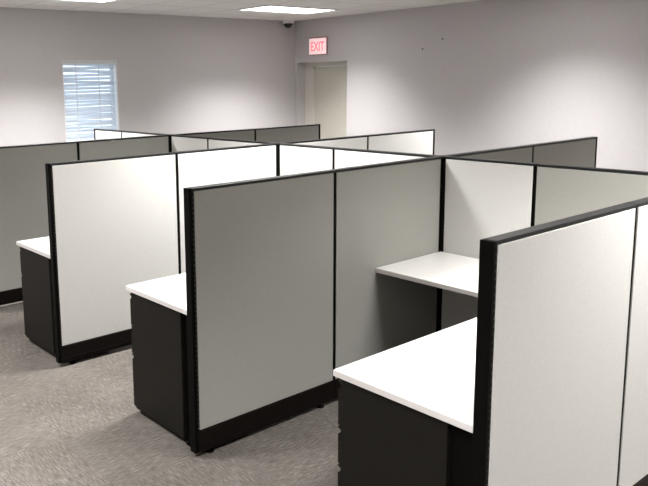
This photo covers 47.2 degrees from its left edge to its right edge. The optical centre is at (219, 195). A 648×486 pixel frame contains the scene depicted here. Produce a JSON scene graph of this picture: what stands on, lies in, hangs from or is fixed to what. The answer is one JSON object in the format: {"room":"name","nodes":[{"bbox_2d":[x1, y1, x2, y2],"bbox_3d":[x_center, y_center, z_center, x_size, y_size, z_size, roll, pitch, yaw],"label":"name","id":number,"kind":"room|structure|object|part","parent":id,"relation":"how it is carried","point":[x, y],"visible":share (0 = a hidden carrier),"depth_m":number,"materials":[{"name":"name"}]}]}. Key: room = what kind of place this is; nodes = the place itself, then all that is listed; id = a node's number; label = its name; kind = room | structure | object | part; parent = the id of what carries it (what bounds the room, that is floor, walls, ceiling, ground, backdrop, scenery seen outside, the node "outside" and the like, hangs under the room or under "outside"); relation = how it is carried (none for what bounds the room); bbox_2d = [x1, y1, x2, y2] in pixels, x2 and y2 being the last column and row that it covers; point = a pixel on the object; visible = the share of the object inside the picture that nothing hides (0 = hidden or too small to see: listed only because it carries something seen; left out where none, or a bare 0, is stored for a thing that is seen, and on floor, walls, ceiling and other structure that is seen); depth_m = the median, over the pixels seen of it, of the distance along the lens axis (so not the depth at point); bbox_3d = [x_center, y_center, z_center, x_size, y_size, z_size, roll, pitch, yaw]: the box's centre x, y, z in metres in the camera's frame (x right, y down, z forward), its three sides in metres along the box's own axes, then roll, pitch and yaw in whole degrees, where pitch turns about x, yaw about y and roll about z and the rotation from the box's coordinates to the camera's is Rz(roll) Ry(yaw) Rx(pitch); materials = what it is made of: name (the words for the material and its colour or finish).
{"room":"open-plan office","nodes":[
{"label":"open-plan office","id":0,"kind":"room"},
{"bbox_2d":[0,7,294,145],"bbox_3d":[-3.525,-0.645,7.755,12.707,2.750,0.200,-8,11,-37],"label":"wall","id":1,"kind":"structure","parent":0,"point":[176,74],"depth_m":9.59,"materials":[{"name":"paint"}]},
{"bbox_2d":[62,60,118,141],"bbox_3d":[-1.620,-1.072,9.132,0.812,1.235,0.180,-8,11,-37],"label":"window","id":2,"kind":"structure","parent":1,"relation":"in","point":[116,108],"depth_m":9.22,"materials":[{"name":"white glass"}]},
{"bbox_2d":[63,61,115,140],"bbox_3d":[-1.616,-1.077,9.119,0.720,1.196,0.048,-8,11,-37],"label":"window blind","id":3,"kind":"object","parent":2,"relation":"attached to","point":[79,122],"visible":0.75,"depth_m":9.09,"materials":[{"name":"white plastic"}]},
{"bbox_2d":[0,301,340,485],"bbox_3d":[0.281,1.447,3.108,12.747,0.100,12.796,-8,11,-37],"label":"floor","id":4,"kind":"structure","parent":0,"point":[80,423],"depth_m":3.87,"materials":[{"name":"carpet"}]},
{"bbox_2d":[19,247,55,356],"bbox_3d":[-1.111,0.727,5.231,0.390,0.722,0.597,-8,11,-37],"label":"pedestal","id":5,"kind":"object","parent":4,"relation":"on","point":[36,278],"visible":0.35,"depth_m":5.12,"materials":[{"name":"paint"}]},
{"bbox_3d":[-1.282,0.855,5.477,0.388,0.312,0.021,-8,11,-37],"label":"drawer","id":6,"kind":"part","parent":5,"relation":"part of","materials":[{"name":"paint"}]},
{"bbox_2d":[16,236,49,258],"bbox_3d":[-0.512,0.270,5.629,1.952,0.029,0.616,-8,11,-37],"label":"countertop","id":7,"kind":"structure","parent":5,"relation":"on","point":[41,246],"depth_m":5.15,"materials":[{"name":"white laminate"}]},
{"bbox_2d":[0,141,77,304],"bbox_3d":[-1.649,0.245,6.287,0.994,1.370,0.064,-8,11,-37],"label":"divider","id":8,"kind":"object","parent":4,"relation":"on","point":[23,192],"visible":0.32,"depth_m":6.21,"materials":[{"name":"grey fabric"}]},
{"bbox_2d":[94,129,122,139],"bbox_3d":[-1.204,-0.054,8.148,0.064,1.370,0.619,-8,11,-37],"label":"divider","id":9,"kind":"object","parent":4,"relation":"on","point":[98,133],"visible":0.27,"depth_m":8.05,"materials":[{"name":"white fabric"}]},
{"bbox_2d":[45,152,179,363],"bbox_3d":[-0.702,0.416,5.075,0.994,1.370,0.064,-8,11,-37],"label":"divider","id":10,"kind":"object","parent":4,"relation":"on","point":[113,222],"visible":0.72,"depth_m":4.98,"materials":[{"name":"white fabric"}]},
{"bbox_3d":[-1.088,0.456,4.779,0.017,1.342,0.048,-8,11,-37],"label":"trim","id":11,"kind":"part","parent":10,"relation":"part of","materials":[{"name":"black plastic"}]},
{"bbox_3d":[-1.077,0.405,4.780,0.006,1.200,0.044,-8,11,-37],"label":"slotted rail","id":12,"kind":"part","parent":10,"relation":"part of","materials":[{"name":"black metal"}]},
{"bbox_2d":[78,135,168,159],"bbox_3d":[-0.870,0.137,6.880,0.974,1.370,0.064,-8,11,-37],"label":"divider","id":13,"kind":"object","parent":4,"relation":"on","point":[129,146],"visible":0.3,"depth_m":6.75,"materials":[{"name":"grey fabric"}]},
{"bbox_2d":[121,131,165,137],"bbox_3d":[-0.746,0.029,7.562,0.064,1.370,0.874,-8,11,-37],"label":"divider","id":14,"kind":"object","parent":4,"relation":"on","point":[125,134],"visible":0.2,"depth_m":7.55,"materials":[{"name":"white fabric"}]},
{"bbox_2d":[130,293,189,445],"bbox_3d":[-0.161,0.898,4.015,0.390,0.722,0.597,-8,11,-37],"label":"pedestal","id":15,"kind":"object","parent":4,"relation":"on","point":[159,332],"visible":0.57,"depth_m":3.89,"materials":[{"name":"paint"}]},
{"bbox_3d":[-0.339,0.615,4.197,0.388,0.182,0.021,-8,11,-37],"label":"drawer","id":16,"kind":"part","parent":15,"relation":"part of","materials":[{"name":"paint"}]},
{"bbox_3d":[-0.336,0.788,4.224,0.388,0.156,0.021,-8,11,-37],"label":"drawer","id":17,"kind":"part","parent":15,"relation":"part of","materials":[{"name":"paint"}]},
{"bbox_3d":[-0.331,1.025,4.261,0.388,0.312,0.021,-8,11,-37],"label":"drawer","id":18,"kind":"part","parent":15,"relation":"part of","materials":[{"name":"paint"}]},
{"bbox_2d":[126,273,186,314],"bbox_3d":[0.438,0.441,4.413,1.952,0.029,0.616,-8,11,-37],"label":"countertop","id":19,"kind":"structure","parent":15,"relation":"on","point":[170,292],"depth_m":3.95,"materials":[{"name":"white laminate"}]},
{"bbox_2d":[166,134,174,151],"bbox_3d":[-0.458,0.080,7.193,0.066,1.371,0.066,-8,11,-37],"label":"post","id":20,"kind":"object","parent":4,"relation":"on","point":[170,148],"visible":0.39,"depth_m":7.07,"materials":[{"name":"black plastic"}]},
{"bbox_2d":[171,135,210,151],"bbox_3d":[-0.256,0.117,6.935,0.064,1.370,0.593,-8,11,-37],"label":"divider","id":21,"kind":"object","parent":4,"relation":"on","point":[178,142],"visible":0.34,"depth_m":6.83,"materials":[{"name":"white fabric"}]},
{"bbox_2d":[175,129,254,140],"bbox_3d":[-0.026,0.020,7.523,1.026,1.370,0.064,-8,11,-37],"label":"divider","id":22,"kind":"object","parent":4,"relation":"on","point":[241,134],"visible":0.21,"depth_m":7.51,"materials":[{"name":"grey fabric"}]},
{"bbox_2d":[176,143,276,273],"bbox_3d":[0.077,0.308,5.668,0.974,1.370,0.064,-8,11,-37],"label":"divider","id":23,"kind":"object","parent":4,"relation":"on","point":[202,167],"visible":0.28,"depth_m":5.50,"materials":[{"name":"white fabric"}]},
{"bbox_2d":[208,137,275,148],"bbox_3d":[0.197,0.198,6.355,0.064,1.370,0.886,-8,11,-37],"label":"divider","id":24,"kind":"object","parent":4,"relation":"on","point":[212,142],"visible":0.17,"depth_m":6.34,"materials":[{"name":"white fabric"}]},
{"bbox_2d":[183,170,334,453],"bbox_3d":[0.249,0.587,3.859,0.994,1.370,0.064,-8,11,-37],"label":"divider","id":25,"kind":"object","parent":4,"relation":"on","point":[259,253],"visible":1,"depth_m":3.79,"materials":[{"name":"grey fabric"}]},
{"bbox_3d":[-0.138,0.626,3.562,0.017,1.342,0.048,-8,11,-37],"label":"trim","id":26,"kind":"part","parent":25,"relation":"part of","materials":[{"name":"black plastic"}]},
{"bbox_3d":[-0.127,0.576,3.564,0.006,1.200,0.044,-8,11,-37],"label":"slotted rail","id":27,"kind":"part","parent":25,"relation":"part of","materials":[{"name":"black metal"}]},
{"bbox_2d":[277,142,278,175],"bbox_3d":[0.488,0.250,5.982,0.066,1.371,0.066,-8,11,-37],"label":"post","id":28,"kind":"object","parent":4,"relation":"on","point":[278,142],"visible":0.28,"depth_m":5.86,"materials":[{"name":"black plastic"}]},
{"bbox_2d":[254,124,319,142],"bbox_3d":[0.766,-0.090,8.127,0.976,1.370,0.064,-8,11,-37],"label":"divider","id":29,"kind":"object","parent":4,"relation":"on","point":[312,131],"visible":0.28,"depth_m":8.01,"materials":[{"name":"grey fabric"}]},
{"bbox_2d":[279,143,336,175],"bbox_3d":[0.691,0.287,5.723,0.064,1.370,0.596,-8,11,-37],"label":"divider","id":30,"kind":"object","parent":4,"relation":"on","point":[293,158],"visible":0.28,"depth_m":5.63,"materials":[{"name":"white fabric"}]},
{"bbox_2d":[281,135,367,149],"bbox_3d":[0.921,0.191,6.311,1.026,1.370,0.064,-8,11,-37],"label":"divider","id":31,"kind":"object","parent":4,"relation":"on","point":[354,142],"visible":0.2,"depth_m":6.30,"materials":[{"name":"white fabric"}]},
{"bbox_2d":[330,156,441,398],"bbox_3d":[1.028,0.479,4.452,0.974,1.370,0.064,-8,11,-37],"label":"divider","id":32,"kind":"object","parent":4,"relation":"on","point":[386,213],"visible":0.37,"depth_m":4.37,"materials":[{"name":"grey fabric"}]},
{"bbox_2d":[334,147,437,168],"bbox_3d":[1.146,0.369,5.140,0.064,1.370,0.889,-8,11,-37],"label":"divider","id":33,"kind":"object","parent":4,"relation":"on","point":[343,157],"visible":0.19,"depth_m":5.14,"materials":[{"name":"white fabric"}]},
{"bbox_3d":[1.145,0.309,5.131,0.038,1.226,0.888,-8,11,-37],"label":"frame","id":34,"kind":"part","parent":33,"relation":"part of","materials":[{"name":"white fabric"}]},
{"bbox_2d":[368,129,434,154],"bbox_3d":[1.713,0.081,6.915,0.976,1.370,0.064,-8,11,-37],"label":"divider","id":35,"kind":"object","parent":4,"relation":"on","point":[418,141],"visible":0.24,"depth_m":6.83,"materials":[{"name":"white fabric"}]},
{"bbox_3d":[2.092,0.014,7.202,0.017,1.342,0.048,-8,11,-37],"label":"trim","id":36,"kind":"part","parent":35,"relation":"part of","materials":[{"name":"black plastic"}]},
{"bbox_2d":[338,379,472,485],"bbox_3d":[0.804,1.072,2.780,0.390,0.722,0.597,-8,11,-37],"label":"pedestal","id":37,"kind":"object","parent":4,"relation":"on","point":[383,441],"visible":0.55,"depth_m":2.65,"materials":[{"name":"paint"}]},
{"bbox_3d":[0.634,1.199,3.026,0.388,0.312,0.021,-8,11,-37],"label":"drawer","id":38,"kind":"part","parent":37,"relation":"part of","materials":[{"name":"paint"}]},
{"bbox_3d":[0.629,0.962,2.989,0.388,0.156,0.021,-8,11,-37],"label":"drawer","id":39,"kind":"part","parent":37,"relation":"part of","materials":[{"name":"paint"}]},
{"bbox_3d":[0.626,0.789,2.962,0.388,0.182,0.021,-8,11,-37],"label":"drawer","id":40,"kind":"part","parent":37,"relation":"part of","materials":[{"name":"paint"}]},
{"bbox_2d":[333,317,476,432],"bbox_3d":[1.403,0.614,3.178,1.952,0.029,0.616,-8,11,-37],"label":"desktop","id":41,"kind":"structure","parent":37,"relation":"on","point":[433,375],"depth_m":2.77,"materials":[{"name":"white laminate"}]},
{"bbox_2d":[437,155,445,331],"bbox_3d":[1.439,0.421,4.766,0.066,1.371,0.066,-8,11,-37],"label":"post","id":42,"kind":"object","parent":4,"relation":"on","point":[442,156],"visible":0.32,"depth_m":4.69,"materials":[{"name":"black plastic"}]},
{"bbox_2d":[440,156,537,330],"bbox_3d":[1.645,0.458,4.503,0.064,1.370,0.605,-8,11,-37],"label":"divider","id":43,"kind":"object","parent":4,"relation":"on","point":[484,198],"visible":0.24,"depth_m":4.48,"materials":[{"name":"white fabric"}]},
{"bbox_2d":[446,145,532,162],"bbox_3d":[1.871,0.361,5.095,1.026,1.370,0.064,-8,11,-37],"label":"divider","id":44,"kind":"object","parent":4,"relation":"on","point":[523,153],"visible":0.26,"depth_m":5.07,"materials":[{"name":"grey fabric"}]},
{"bbox_2d":[471,203,636,485],"bbox_3d":[1.218,0.759,2.628,0.982,1.370,0.064,-8,11,-37],"label":"divider","id":45,"kind":"object","parent":4,"relation":"on","point":[554,296],"visible":1,"depth_m":2.52,"materials":[{"name":"white fabric"}]},
{"bbox_3d":[0.836,0.799,2.335,0.017,1.342,0.048,-8,11,-37],"label":"trim","id":46,"kind":"part","parent":45,"relation":"part of","materials":[{"name":"black plastic"}]},
{"bbox_3d":[0.848,0.748,2.337,0.006,1.200,0.044,-8,11,-37],"label":"slotted rail","id":47,"kind":"part","parent":45,"relation":"part of","materials":[{"name":"black metal"}]},
{"bbox_2d":[529,137,597,167],"bbox_3d":[2.664,0.251,5.699,0.976,1.370,0.064,-8,11,-37],"label":"divider","id":48,"kind":"object","parent":4,"relation":"on","point":[582,152],"visible":0.23,"depth_m":5.61,"materials":[{"name":"grey fabric"}]},
{"bbox_3d":[3.042,0.185,5.986,0.017,1.342,0.048,-8,11,-37],"label":"trim","id":49,"kind":"part","parent":48,"relation":"part of","materials":[{"name":"black plastic"}]},
{"bbox_2d":[533,163,647,225],"bbox_3d":[2.107,0.541,3.911,0.064,1.370,0.903,-8,11,-37],"label":"divider","id":50,"kind":"object","parent":4,"relation":"on","point":[561,191],"visible":0.29,"depth_m":3.96,"materials":[{"name":"grey fabric"}]},
{"bbox_2d":[376,251,478,296],"bbox_3d":[1.460,0.537,4.187,0.636,0.189,0.905,-8,11,-37],"label":"countertop","id":51,"kind":"structure","parent":50,"relation":"attached to","point":[443,270],"depth_m":4.24,"materials":[{"name":"white laminate"}]},
{"bbox_2d":[617,197,647,485],"bbox_3d":[1.992,0.652,3.218,0.974,1.370,0.064,-8,11,-37],"label":"divider","id":52,"kind":"object","parent":4,"relation":"on","point":[633,446],"visible":0.58,"depth_m":2.96,"materials":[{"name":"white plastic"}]},
{"bbox_2d":[0,0,479,20],"bbox_3d":[0.225,-1.368,2.669,12.747,0.100,12.796,-8,11,-37],"label":"ceiling","id":53,"kind":"structure","parent":0,"point":[197,8],"depth_m":8.62,"materials":[{"name":"paint"}]},
{"bbox_2d":[62,0,115,2],"bbox_3d":[-1.541,-2.000,7.306,1.204,0.012,0.594,-8,11,-37],"label":"recessed light","id":54,"kind":"object","parent":53,"relation":"in","point":[97,1],"visible":1,"depth_m":7.72,"materials":[{"name":"white plastic"}]},
{"bbox_2d":[236,5,338,13],"bbox_3d":[0.870,-2.335,9.144,1.204,0.012,0.594,-8,11,-37],"label":"recessed light","id":55,"kind":"object","parent":53,"relation":"in","point":[265,8],"visible":1,"depth_m":9.12,"materials":[{"name":"white plastic"}]},
{"bbox_2d":[282,20,293,27],"bbox_3d":[1.020,-2.540,10.777,0.170,0.116,0.170,-8,11,-37],"label":"security camera","id":56,"kind":"object","parent":53,"relation":"attached to","point":[287,23],"visible":1,"depth_m":10.72,"materials":[{"name":"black plastic"}]},
{"bbox_2d":[295,0,647,171],"bbox_3d":[4.990,-0.609,6.436,0.160,2.750,12.296,-8,11,-37],"label":"wall","id":57,"kind":"structure","parent":0,"point":[502,73],"depth_m":8.46,"materials":[{"name":"paint"}]},
{"bbox_2d":[309,36,326,54],"bbox_3d":[1.444,-2.189,10.644,0.031,0.255,0.356,-8,11,-37],"label":"exit sign","id":58,"kind":"object","parent":57,"relation":"attached to","point":[317,45],"visible":1,"depth_m":10.62,"materials":[{"name":"white plastic"}]},
{"bbox_2d":[305,61,346,138],"bbox_3d":[1.702,-0.952,10.880,0.130,2.188,1.188,-8,11,-37],"label":"door","id":59,"kind":"structure","parent":57,"relation":"in","point":[325,87],"depth_m":10.89,"materials":[{"name":"paint"}]}
]}

